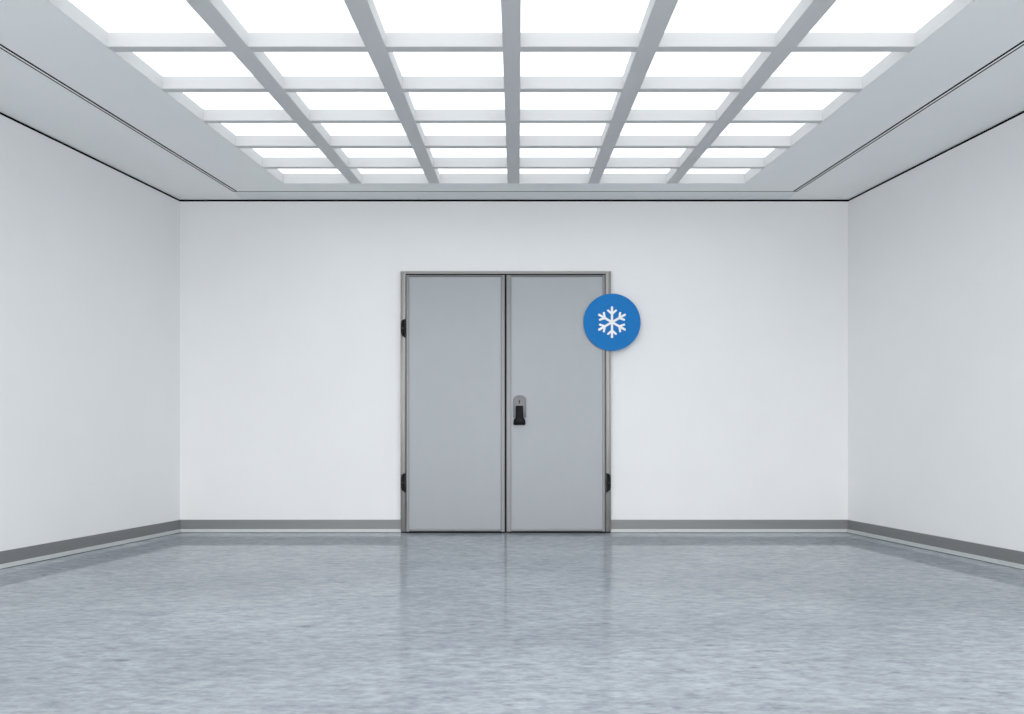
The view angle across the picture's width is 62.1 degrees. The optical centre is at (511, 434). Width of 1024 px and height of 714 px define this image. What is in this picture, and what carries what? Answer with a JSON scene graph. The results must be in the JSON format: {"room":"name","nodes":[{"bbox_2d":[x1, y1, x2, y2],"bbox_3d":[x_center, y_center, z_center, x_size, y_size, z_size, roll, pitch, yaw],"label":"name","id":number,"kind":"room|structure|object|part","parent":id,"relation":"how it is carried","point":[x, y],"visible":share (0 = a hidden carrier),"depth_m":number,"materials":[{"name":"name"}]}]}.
{"room":"empty room","nodes":[
{"label":"empty room","id":0,"kind":"room"},
{"bbox_2d":[0,114,179,550],"bbox_3d":[-4.184,-0.680,4.000,0.148,3.310,9.163,0,0,10],"label":"wall","id":1,"kind":"structure","parent":0,"point":[90,251],"depth_m":7.04,"materials":[{"name":"paint"}]},
{"bbox_2d":[0,112,179,200],"bbox_3d":[-4.186,-2.345,4.002,0.144,0.019,9.166,0,0,10],"label":"trim","id":2,"kind":"structure","parent":1,"relation":"attached to","point":[7,116],"depth_m":7.08,"materials":[{"name":"black"}]},
{"bbox_2d":[0,520,180,568],"bbox_3d":[-4.101,0.911,3.990,0.020,0.128,9.120,0,0,10],"label":"baseboard","id":3,"kind":"structure","parent":1,"relation":"attached to","point":[41,552],"depth_m":7.05,"materials":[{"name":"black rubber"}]},
{"bbox_2d":[0,533,1023,713],"bbox_3d":[-0.091,1.025,4.000,9.913,0.100,9.300,0,0,0],"label":"floor","id":4,"kind":"structure","parent":0,"point":[178,623],"depth_m":4.37,"materials":[{"name":"grey concrete"}]},
{"bbox_2d":[0,0,1023,190],"bbox_3d":[-0.091,-2.554,4.000,9.913,0.400,9.300,0,0,0],"label":"ceiling","id":5,"kind":"structure","parent":0,"point":[36,31],"depth_m":5.96,"materials":[{"name":"paint"}]},
{"bbox_2d":[0,44,235,190],"bbox_3d":[-3.276,-2.394,3.854,0.048,0.079,8.796,0,0,8],"label":"trim","id":6,"kind":"structure","parent":5,"relation":"attached to","point":[0,44],"depth_m":6.17,"materials":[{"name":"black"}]},
{"bbox_2d":[0,49,241,199],"bbox_3d":[-3.690,-2.401,4.043,1.132,0.093,9.416,0,0,10],"label":"ceiling band","id":7,"kind":"object","parent":5,"relation":"attached to","point":[27,96],"visible":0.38,"depth_m":6.64,"materials":[{"name":"paint"}]},
{"bbox_2d":[47,0,974,183],"bbox_3d":[-0.029,-2.401,4.790,5.654,0.093,6.339,0,0,0],"label":"grid","id":8,"kind":"object","parent":5,"relation":"attached to","point":[229,35],"visible":1,"depth_m":5.82,"materials":[{"name":"paint"}]},
{"bbox_2d":[69,0,213,31],"bbox_3d":[-2.120,-2.457,4.872,0.910,0.020,0.652,0,0,0],"label":"ceiling light","id":9,"kind":"object","parent":8,"relation":"on","point":[111,15],"visible":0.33,"depth_m":4.96,"materials":[{"name":"white plastic"}]},
{"bbox_2d":[133,52,252,75],"bbox_3d":[-2.060,-2.457,5.512,0.881,0.020,0.615,0,0,0],"label":"ceiling light","id":10,"kind":"object","parent":8,"relation":"on","point":[164,63],"visible":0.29,"depth_m":5.60,"materials":[{"name":"white plastic"}]},
{"bbox_2d":[183,92,282,108],"bbox_3d":[-2.004,-2.457,6.114,0.854,0.020,0.578,0,0,0],"label":"ceiling light","id":11,"kind":"object","parent":8,"relation":"on","point":[205,100],"visible":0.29,"depth_m":6.22,"materials":[{"name":"white plastic"}]},
{"bbox_2d":[221,123,305,134],"bbox_3d":[-1.951,-2.457,6.687,0.829,0.020,0.556,0,0,0],"label":"ceiling light","id":12,"kind":"object","parent":8,"relation":"on","point":[236,128],"visible":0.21,"depth_m":6.79,"materials":[{"name":"white plastic"}]},
{"bbox_2d":[252,148,325,156],"bbox_3d":[-1.900,-2.457,7.238,0.805,0.020,0.533,0,0,0],"label":"ceiling light","id":13,"kind":"object","parent":8,"relation":"on","point":[264,152],"visible":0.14,"depth_m":7.36,"materials":[{"name":"white plastic"}]},
{"bbox_2d":[223,0,357,31],"bbox_3d":[-1.268,-2.457,4.872,0.876,0.020,0.652,0,0,0],"label":"ceiling light","id":14,"kind":"object","parent":8,"relation":"on","point":[254,15],"visible":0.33,"depth_m":4.96,"materials":[{"name":"white plastic"}]},
{"bbox_2d":[278,169,340,173],"bbox_3d":[-1.851,-2.457,7.758,0.780,0.020,0.496,0,0,0],"label":"ceiling light","id":15,"kind":"object","parent":8,"relation":"on","point":[284,171],"visible":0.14,"depth_m":7.89,"materials":[{"name":"white plastic"}]},
{"bbox_2d":[264,52,378,75],"bbox_3d":[-1.233,-2.457,5.512,0.851,0.020,0.615,0,0,0],"label":"ceiling light","id":16,"kind":"object","parent":8,"relation":"on","point":[287,63],"visible":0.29,"depth_m":5.60,"materials":[{"name":"white plastic"}]},
{"bbox_2d":[296,92,393,108],"bbox_3d":[-1.200,-2.457,6.114,0.827,0.020,0.578,0,0,0],"label":"ceiling light","id":17,"kind":"object","parent":8,"relation":"on","point":[313,100],"visible":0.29,"depth_m":6.22,"materials":[{"name":"white plastic"}]},
{"bbox_2d":[321,123,405,134],"bbox_3d":[-1.169,-2.457,6.687,0.805,0.020,0.556,0,0,0],"label":"ceiling light","id":18,"kind":"object","parent":8,"relation":"on","point":[332,128],"visible":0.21,"depth_m":6.79,"materials":[{"name":"white plastic"}]},
{"bbox_2d":[341,148,415,156],"bbox_3d":[-1.138,-2.457,7.238,0.784,0.020,0.533,0,0,0],"label":"ceiling light","id":19,"kind":"object","parent":8,"relation":"on","point":[350,152],"visible":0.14,"depth_m":7.36,"materials":[{"name":"white plastic"}]},
{"bbox_2d":[358,169,423,173],"bbox_3d":[-1.110,-2.457,7.758,0.763,0.020,0.496,0,0,0],"label":"ceiling light","id":20,"kind":"object","parent":8,"relation":"on","point":[362,171],"visible":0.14,"depth_m":7.89,"materials":[{"name":"white plastic"}]},
{"bbox_2d":[374,0,501,31],"bbox_3d":[-0.427,-2.457,4.872,0.842,0.020,0.652,0,0,0],"label":"ceiling light","id":21,"kind":"object","parent":8,"relation":"on","point":[395,15],"visible":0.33,"depth_m":4.96,"materials":[{"name":"white plastic"}]},
{"bbox_2d":[393,52,503,75],"bbox_3d":[-0.413,-2.457,5.512,0.822,0.020,0.615,0,0,0],"label":"ceiling light","id":22,"kind":"object","parent":8,"relation":"on","point":[409,63],"visible":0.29,"depth_m":5.60,"materials":[{"name":"white plastic"}]},
{"bbox_2d":[409,92,504,108],"bbox_3d":[-0.400,-2.457,6.114,0.803,0.020,0.578,0,0,0],"label":"ceiling light","id":23,"kind":"object","parent":8,"relation":"on","point":[420,100],"visible":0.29,"depth_m":6.22,"materials":[{"name":"white plastic"}]},
{"bbox_2d":[421,123,505,134],"bbox_3d":[-0.387,-2.457,6.687,0.786,0.020,0.556,0,0,0],"label":"ceiling light","id":24,"kind":"object","parent":8,"relation":"on","point":[428,128],"visible":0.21,"depth_m":6.79,"materials":[{"name":"white plastic"}]},
{"bbox_2d":[430,148,506,156],"bbox_3d":[-0.375,-2.457,7.238,0.769,0.020,0.533,0,0,0],"label":"ceiling light","id":25,"kind":"object","parent":8,"relation":"on","point":[436,152],"visible":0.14,"depth_m":7.36,"materials":[{"name":"white plastic"}]},
{"bbox_2d":[438,169,506,173],"bbox_3d":[-0.364,-2.457,7.758,0.753,0.020,0.496,0,0,0],"label":"ceiling light","id":26,"kind":"object","parent":8,"relation":"on","point":[441,171],"visible":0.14,"depth_m":7.89,"materials":[{"name":"white plastic"}]},
{"bbox_2d":[520,169,589,173],"bbox_3d":[0.393,-2.457,7.758,0.755,0.020,0.496,0,0,0],"label":"ceiling light","id":27,"kind":"object","parent":8,"relation":"on","point":[522,171],"visible":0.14,"depth_m":7.89,"materials":[{"name":"white plastic"}]},
{"bbox_2d":[520,148,596,156],"bbox_3d":[0.397,-2.457,7.238,0.771,0.020,0.533,0,0,0],"label":"ceiling light","id":28,"kind":"object","parent":8,"relation":"on","point":[524,152],"visible":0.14,"depth_m":7.36,"materials":[{"name":"white plastic"}]},
{"bbox_2d":[520,123,605,134],"bbox_3d":[0.402,-2.457,6.687,0.787,0.020,0.556,0,0,0],"label":"ceiling light","id":29,"kind":"object","parent":8,"relation":"on","point":[525,128],"visible":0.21,"depth_m":6.79,"materials":[{"name":"white plastic"}]},
{"bbox_2d":[520,92,616,108],"bbox_3d":[0.406,-2.457,6.114,0.804,0.020,0.578,0,0,0],"label":"ceiling light","id":30,"kind":"object","parent":8,"relation":"on","point":[528,100],"visible":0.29,"depth_m":6.22,"materials":[{"name":"white plastic"}]},
{"bbox_2d":[520,52,630,75],"bbox_3d":[0.412,-2.457,5.512,0.822,0.020,0.615,0,0,0],"label":"ceiling light","id":31,"kind":"object","parent":8,"relation":"on","point":[531,63],"visible":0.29,"depth_m":5.60,"materials":[{"name":"white plastic"}]},
{"bbox_2d":[521,0,648,31],"bbox_3d":[0.417,-2.457,4.872,0.842,0.020,0.652,0,0,0],"label":"ceiling light","id":32,"kind":"object","parent":8,"relation":"on","point":[536,15],"visible":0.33,"depth_m":4.96,"materials":[{"name":"white plastic"}]},
{"bbox_2d":[603,169,669,173],"bbox_3d":[1.143,-2.457,7.758,0.757,0.020,0.496,0,0,0],"label":"ceiling light","id":33,"kind":"object","parent":8,"relation":"on","point":[606,171],"visible":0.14,"depth_m":7.89,"materials":[{"name":"white plastic"}]},
{"bbox_2d":[611,148,685,156],"bbox_3d":[1.165,-2.457,7.238,0.778,0.020,0.533,0,0,0],"label":"ceiling light","id":34,"kind":"object","parent":8,"relation":"on","point":[617,152],"visible":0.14,"depth_m":7.36,"materials":[{"name":"white plastic"}]},
{"bbox_2d":[620,123,705,134],"bbox_3d":[1.188,-2.457,6.687,0.799,0.020,0.556,0,0,0],"label":"ceiling light","id":35,"kind":"object","parent":8,"relation":"on","point":[629,128],"visible":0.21,"depth_m":6.79,"materials":[{"name":"white plastic"}]},
{"bbox_2d":[631,92,729,108],"bbox_3d":[1.212,-2.457,6.114,0.821,0.020,0.578,0,0,0],"label":"ceiling light","id":36,"kind":"object","parent":8,"relation":"on","point":[644,100],"visible":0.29,"depth_m":6.22,"materials":[{"name":"white plastic"}]},
{"bbox_2d":[646,52,760,75],"bbox_3d":[1.237,-2.457,5.512,0.844,0.020,0.615,0,0,0],"label":"ceiling light","id":37,"kind":"object","parent":8,"relation":"on","point":[663,63],"visible":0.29,"depth_m":5.60,"materials":[{"name":"white plastic"}]},
{"bbox_2d":[686,169,749,173],"bbox_3d":[1.885,-2.457,7.758,0.774,0.020,0.496,0,0,0],"label":"ceiling light","id":38,"kind":"object","parent":8,"relation":"on","point":[691,171],"visible":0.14,"depth_m":7.89,"materials":[{"name":"white plastic"}]},
{"bbox_2d":[665,0,800,31],"bbox_3d":[1.264,-2.457,4.872,0.869,0.020,0.652,0,0,0],"label":"ceiling light","id":39,"kind":"object","parent":8,"relation":"on","point":[688,15],"visible":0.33,"depth_m":4.96,"materials":[{"name":"white plastic"}]},
{"bbox_2d":[701,148,774,156],"bbox_3d":[1.927,-2.457,7.238,0.796,0.020,0.533,0,0,0],"label":"ceiling light","id":40,"kind":"object","parent":8,"relation":"on","point":[710,152],"visible":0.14,"depth_m":7.36,"materials":[{"name":"white plastic"}]},
{"bbox_2d":[720,123,804,134],"bbox_3d":[1.970,-2.457,6.687,0.819,0.020,0.556,0,0,0],"label":"ceiling light","id":41,"kind":"object","parent":8,"relation":"on","point":[732,128],"visible":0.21,"depth_m":6.79,"materials":[{"name":"white plastic"}]},
{"bbox_2d":[743,92,841,108],"bbox_3d":[2.015,-2.457,6.114,0.842,0.020,0.578,0,0,0],"label":"ceiling light","id":42,"kind":"object","parent":8,"relation":"on","point":[760,100],"visible":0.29,"depth_m":6.22,"materials":[{"name":"white plastic"}]},
{"bbox_2d":[771,52,890,75],"bbox_3d":[2.062,-2.457,5.512,0.868,0.020,0.615,0,0,0],"label":"ceiling light","id":43,"kind":"object","parent":8,"relation":"on","point":[796,63],"visible":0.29,"depth_m":5.60,"materials":[{"name":"white plastic"}]},
{"bbox_2d":[810,0,952,31],"bbox_3d":[2.113,-2.457,4.872,0.895,0.020,0.652,0,0,0],"label":"ceiling light","id":44,"kind":"object","parent":8,"relation":"on","point":[843,15],"visible":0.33,"depth_m":4.96,"materials":[{"name":"white plastic"}]},
{"bbox_2d":[234,192,795,199],"bbox_3d":[0.030,-2.401,8.438,5.461,0.093,0.425,0,0,0],"label":"ceiling band","id":45,"kind":"object","parent":5,"relation":"attached to","point":[243,195],"visible":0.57,"depth_m":8.32,"materials":[{"name":"white paint"}]},
{"bbox_2d":[233,191,796,191],"bbox_3d":[0.030,-2.401,8.216,5.461,0.092,0.018,0,0,0],"label":"trim","id":46,"kind":"structure","parent":5,"relation":"attached to","point":[233,191],"depth_m":8.22,"materials":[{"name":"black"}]},
{"bbox_2d":[788,45,1023,199],"bbox_3d":[3.609,-2.401,4.045,1.154,0.093,9.360,0,0,-8],"label":"ceiling band","id":47,"kind":"object","parent":5,"relation":"attached to","point":[995,95],"visible":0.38,"depth_m":6.59,"materials":[{"name":"paint"}]},
{"bbox_2d":[794,40,1023,190],"bbox_3d":[3.206,-2.394,3.854,0.048,0.079,8.763,0,0,-6],"label":"trim","id":48,"kind":"structure","parent":5,"relation":"attached to","point":[1023,40],"depth_m":6.12,"materials":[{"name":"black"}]},
{"bbox_2d":[180,202,847,519],"bbox_3d":[0.020,-0.680,8.575,6.980,3.310,0.150,0,0,0],"label":"wall","id":49,"kind":"structure","parent":0,"point":[729,397],"depth_m":8.50,"materials":[{"name":"paint"}]},
{"bbox_2d":[180,520,400,532],"bbox_3d":[-2.213,0.911,8.490,2.214,0.128,0.020,0,0,0],"label":"baseboard","id":50,"kind":"structure","parent":49,"relation":"attached to","point":[186,526],"depth_m":8.49,"materials":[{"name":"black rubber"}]},
{"bbox_2d":[401,271,610,532],"bbox_3d":[-0.062,-0.328,8.444,2.095,2.606,0.112,0,0,0],"label":"door","id":51,"kind":"structure","parent":49,"relation":"in","point":[506,392],"depth_m":8.45,"materials":[{"name":"metal"}]},
{"bbox_3d":[0.074,-0.195,8.417,0.118,0.190,0.058,0,0,0],"label":"handle","id":52,"kind":"part","parent":51,"relation":"part of","materials":[{"name":"black plastic"}]},
{"bbox_3d":[0.076,-0.284,8.442,0.128,0.221,0.020,0,0,0],"label":"lock plate","id":53,"kind":"part","parent":51,"relation":"part of","materials":[{"name":"silver metal"}]},
{"bbox_2d":[583,294,640,350],"bbox_3d":[0.992,-1.118,8.445,0.567,0.567,0.040,0,0,0],"label":"sign","id":54,"kind":"object","parent":51,"relation":"attached to","point":[611,322],"visible":1,"depth_m":8.43,"materials":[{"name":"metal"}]},
{"bbox_2d":[180,200,847,201],"bbox_3d":[0.020,-2.345,8.577,6.980,0.019,0.146,0,0,0],"label":"trim","id":55,"kind":"structure","parent":49,"relation":"attached to","point":[180,200],"depth_m":8.50,"materials":[{"name":"black"}]},
{"bbox_2d":[610,520,847,532],"bbox_3d":[2.172,0.911,8.490,2.376,0.128,0.020,0,0,0],"label":"baseboard","id":56,"kind":"structure","parent":49,"relation":"attached to","point":[617,526],"depth_m":8.49,"materials":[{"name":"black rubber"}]},
{"bbox_2d":[848,113,1023,551],"bbox_3d":[4.113,-0.680,4.000,0.148,3.310,9.124,0,0,-9],"label":"wall","id":57,"kind":"structure","parent":0,"point":[936,249],"depth_m":7.05,"materials":[{"name":"paint"}]},
{"bbox_2d":[847,520,1023,569],"bbox_3d":[4.029,0.911,3.990,0.020,0.128,9.084,0,0,-9],"label":"baseboard","id":58,"kind":"structure","parent":57,"relation":"attached to","point":[981,552],"depth_m":7.03,"materials":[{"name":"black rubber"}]},
{"bbox_2d":[848,111,1023,200],"bbox_3d":[4.115,-2.345,4.002,0.144,0.019,9.127,0,0,-9],"label":"trim","id":59,"kind":"structure","parent":57,"relation":"attached to","point":[1022,112],"depth_m":7.09,"materials":[{"name":"black"}]}
]}

